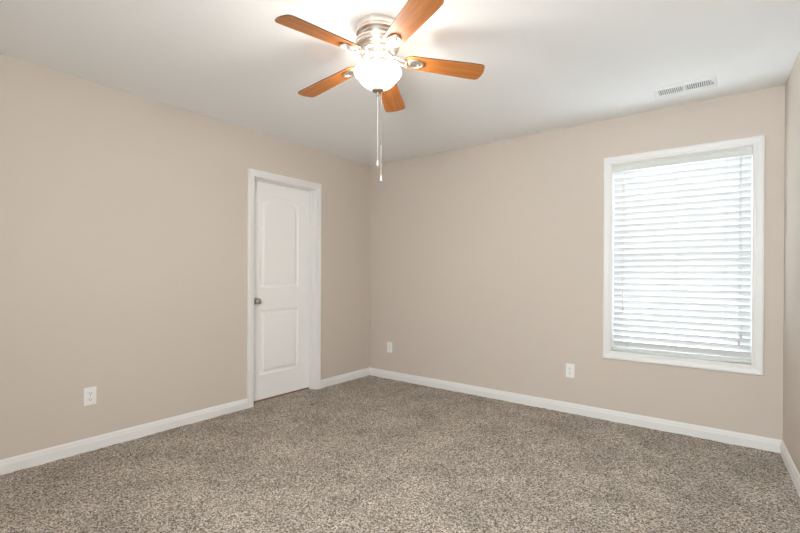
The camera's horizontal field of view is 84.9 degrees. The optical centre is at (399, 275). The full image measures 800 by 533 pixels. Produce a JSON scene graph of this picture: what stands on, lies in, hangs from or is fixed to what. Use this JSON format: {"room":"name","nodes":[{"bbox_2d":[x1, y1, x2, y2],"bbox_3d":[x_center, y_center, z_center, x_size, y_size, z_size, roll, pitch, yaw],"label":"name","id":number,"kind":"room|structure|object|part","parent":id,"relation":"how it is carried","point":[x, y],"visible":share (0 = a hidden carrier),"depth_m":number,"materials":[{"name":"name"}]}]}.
{"room":"empty bedroom","nodes":[
{"label":"empty bedroom","id":0,"kind":"room"},
{"bbox_2d":[0,54,370,459],"bbox_3d":[-1.838,-0.064,3.272,0.130,2.560,4.730,0,0,37],"label":"wall","id":1,"kind":"structure","parent":0,"point":[124,215],"depth_m":3.08,"materials":[{"name":"beige paint"}]},
{"bbox_2d":[84,386,95,405],"bbox_3d":[-2.047,0.796,2.891,0.009,0.117,0.072,0,0,37],"label":"wall outlet","id":2,"kind":"object","parent":1,"relation":"attached to","point":[89,393],"visible":1,"depth_m":2.89,"materials":[{"name":"white plastic"}]},
{"bbox_2d":[0,367,369,474],"bbox_3d":[-1.747,1.119,3.283,0.014,0.098,4.600,0,0,37],"label":"baseboard","id":3,"kind":"structure","parent":1,"relation":"attached to","point":[8,465],"depth_m":3.06,"materials":[{"name":"white paint"}]},
{"bbox_2d":[254,387,308,402],"bbox_3d":[-1.177,1.179,4.236,0.062,0.056,0.726,0,0,37],"label":"trim","id":4,"kind":"structure","parent":1,"relation":"attached to","point":[307,387],"depth_m":4.24,"materials":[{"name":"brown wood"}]},
{"bbox_2d":[247,168,321,407],"bbox_3d":[-1.121,0.114,4.194,0.149,2.106,0.846,0,0,37],"label":"door","id":5,"kind":"structure","parent":1,"relation":"in","point":[284,238],"depth_m":4.22,"materials":[{"name":"white paint"}]},
{"bbox_3d":[-1.292,0.232,3.966,0.066,0.064,0.064,0,0,37],"label":"knob","id":6,"kind":"part","parent":5,"relation":"part of","materials":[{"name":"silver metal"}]},
{"bbox_2d":[0,375,799,532],"bbox_3d":[-0.251,1.167,2.139,3.961,0.010,4.600,0,0,37],"label":"floor","id":7,"kind":"structure","parent":0,"point":[367,454],"depth_m":2.54,"materials":[{"name":"beige carpet"}]},
{"bbox_2d":[0,0,799,165],"bbox_3d":[-0.204,-1.333,2.105,4.131,0.120,4.860,0,0,37],"label":"ceiling","id":8,"kind":"structure","parent":0,"point":[550,65],"depth_m":2.55,"materials":[{"name":"white paint"}]},
{"bbox_2d":[275,0,484,182],"bbox_3d":[-0.146,-0.874,2.227,1.077,0.798,1.067,0,0,37],"label":"ceiling fan","id":9,"kind":"object","parent":8,"relation":"hanging from","point":[379,39],"visible":1,"depth_m":2.16,"materials":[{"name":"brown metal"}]},
{"bbox_3d":[-0.357,-1.094,1.984,0.127,0.006,0.425,15,14,43],"label":"blade","id":10,"kind":"part","parent":9,"relation":"part of","materials":[{"name":"brown wood"}]},
{"bbox_3d":[-0.393,-1.077,2.441,0.425,0.006,0.127,-7,4,36],"label":"blade","id":11,"kind":"part","parent":9,"relation":"part of","materials":[{"name":"brown wood"}]},
{"bbox_3d":[-0.114,-0.754,2.235,0.002,0.327,0.002,0,0,37],"label":"pull chain","id":12,"kind":"part","parent":9,"relation":"part of","materials":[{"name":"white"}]},
{"bbox_3d":[-0.113,-1.000,2.234,0.243,0.096,0.243,0,0,37],"label":"lamp shade","id":13,"kind":"part","parent":9,"relation":"part of","materials":[{"name":"white glass"}]},
{"bbox_3d":[-0.059,-1.073,2.578,0.127,0.006,0.425,-8,-8,8],"label":"blade","id":14,"kind":"part","parent":9,"relation":"part of","materials":[{"name":"brown wood"}]},
{"bbox_3d":[0.039,-1.114,1.917,0.127,0.006,0.425,9,-4,-25],"label":"blade","id":15,"kind":"part","parent":9,"relation":"part of","materials":[{"name":"brown wood"}]},
{"bbox_3d":[0.232,-1.093,2.295,0.425,0.006,0.127,3,-9,-10],"label":"blade","id":16,"kind":"part","parent":9,"relation":"part of","materials":[{"name":"brown wood"}]},
{"bbox_2d":[652,75,716,98],"bbox_3d":[1.911,-1.258,2.941,0.355,0.017,0.192,0,0,37],"label":"ceiling vent","id":17,"kind":"object","parent":8,"relation":"in","point":[711,81],"visible":1,"depth_m":2.92,"materials":[{"name":"white metal"}]},
{"bbox_2d":[370,85,784,439],"bbox_3d":[1.136,-0.053,4.056,3.901,2.560,0.130,0,0,37],"label":"wall","id":18,"kind":"structure","parent":0,"point":[486,260],"depth_m":3.89,"materials":[{"name":"beige paint"}]},
{"bbox_2d":[387,342,391,352],"bbox_3d":[-0.117,0.806,4.927,0.072,0.117,0.009,0,0,37],"label":"wall outlet","id":19,"kind":"object","parent":18,"relation":"attached to","point":[389,344],"visible":1,"depth_m":4.92,"materials":[{"name":"white plastic"}]},
{"bbox_2d":[566,363,573,377],"bbox_3d":[1.448,0.810,3.729,0.072,0.117,0.009,0,0,37],"label":"wall outlet","id":20,"kind":"object","parent":18,"relation":"attached to","point":[569,367],"visible":1,"depth_m":3.73,"materials":[{"name":"white plastic"}]},
{"bbox_2d":[370,368,781,452],"bbox_3d":[1.087,1.130,4.002,3.641,0.098,0.014,0,0,37],"label":"baseboard","id":21,"kind":"structure","parent":18,"relation":"attached to","point":[724,436],"depth_m":3.57,"materials":[{"name":"white paint"}]},
{"bbox_2d":[603,135,764,375],"bbox_3d":[2.096,-0.139,3.310,1.008,1.626,0.148,0,0,37],"label":"window","id":22,"kind":"structure","parent":18,"relation":"in","point":[757,143],"depth_m":3.13,"materials":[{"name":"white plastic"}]},
{"bbox_2d":[612,147,751,362],"bbox_3d":[2.078,-0.137,3.286,0.876,1.498,0.068,0,0,37],"label":"window blind","id":23,"kind":"object","parent":22,"relation":"attached to","point":[679,221],"visible":1,"depth_m":3.26,"materials":[{"name":"white plastic"}]},
{"bbox_3d":[1.781,-0.296,3.496,0.018,1.085,0.003,0,0,37],"label":"tilt cord","id":24,"kind":"part","parent":23,"relation":"part of","materials":[{"name":"white fabric"}]},
{"bbox_3d":[1.812,-0.134,3.483,0.009,1.412,0.002,0,0,37],"label":"ladder cord","id":25,"kind":"part","parent":23,"relation":"part of","materials":[{"name":"white fabric"}]},
{"bbox_3d":[2.075,-0.132,3.282,0.009,1.412,0.002,0,0,37],"label":"ladder cord","id":26,"kind":"part","parent":23,"relation":"part of","materials":[{"name":"white fabric"}]},
{"bbox_3d":[2.081,0.589,3.296,0.874,0.026,0.048,0,0,37],"label":"rail","id":27,"kind":"part","parent":23,"relation":"part of","materials":[{"name":"white plastic"}]},
{"bbox_3d":[2.309,-0.131,3.103,0.009,1.412,0.002,0,0,37],"label":"ladder cord","id":28,"kind":"part","parent":23,"relation":"part of","materials":[{"name":"white fabric"}]},
{"bbox_3d":[2.368,-0.194,3.046,0.015,1.280,0.003,0,0,37],"label":"lift cord","id":29,"kind":"part","parent":23,"relation":"part of","materials":[{"name":"white fabric"}]},
{"bbox_3d":[2.120,0.229,3.344,0.820,0.701,0.020,0,0,37],"label":"sash","id":30,"kind":"part","parent":22,"relation":"part of","materials":[{"name":"white plastic"}]},
{"bbox_2d":[783,52,799,473],"bbox_3d":[1.251,-0.044,0.909,0.130,2.560,4.742,0,0,35],"label":"wall","id":31,"kind":"structure","parent":0,"point":[791,326],"depth_m":2.62,"materials":[{"name":"beige paint"}]},
{"bbox_2d":[780,440,799,496],"bbox_3d":[1.225,1.139,1.009,0.014,0.098,4.606,0,0,35],"label":"baseboard","id":32,"kind":"structure","parent":31,"relation":"attached to","point":[794,474],"depth_m":2.57,"materials":[{"name":"white paint"}]}
]}

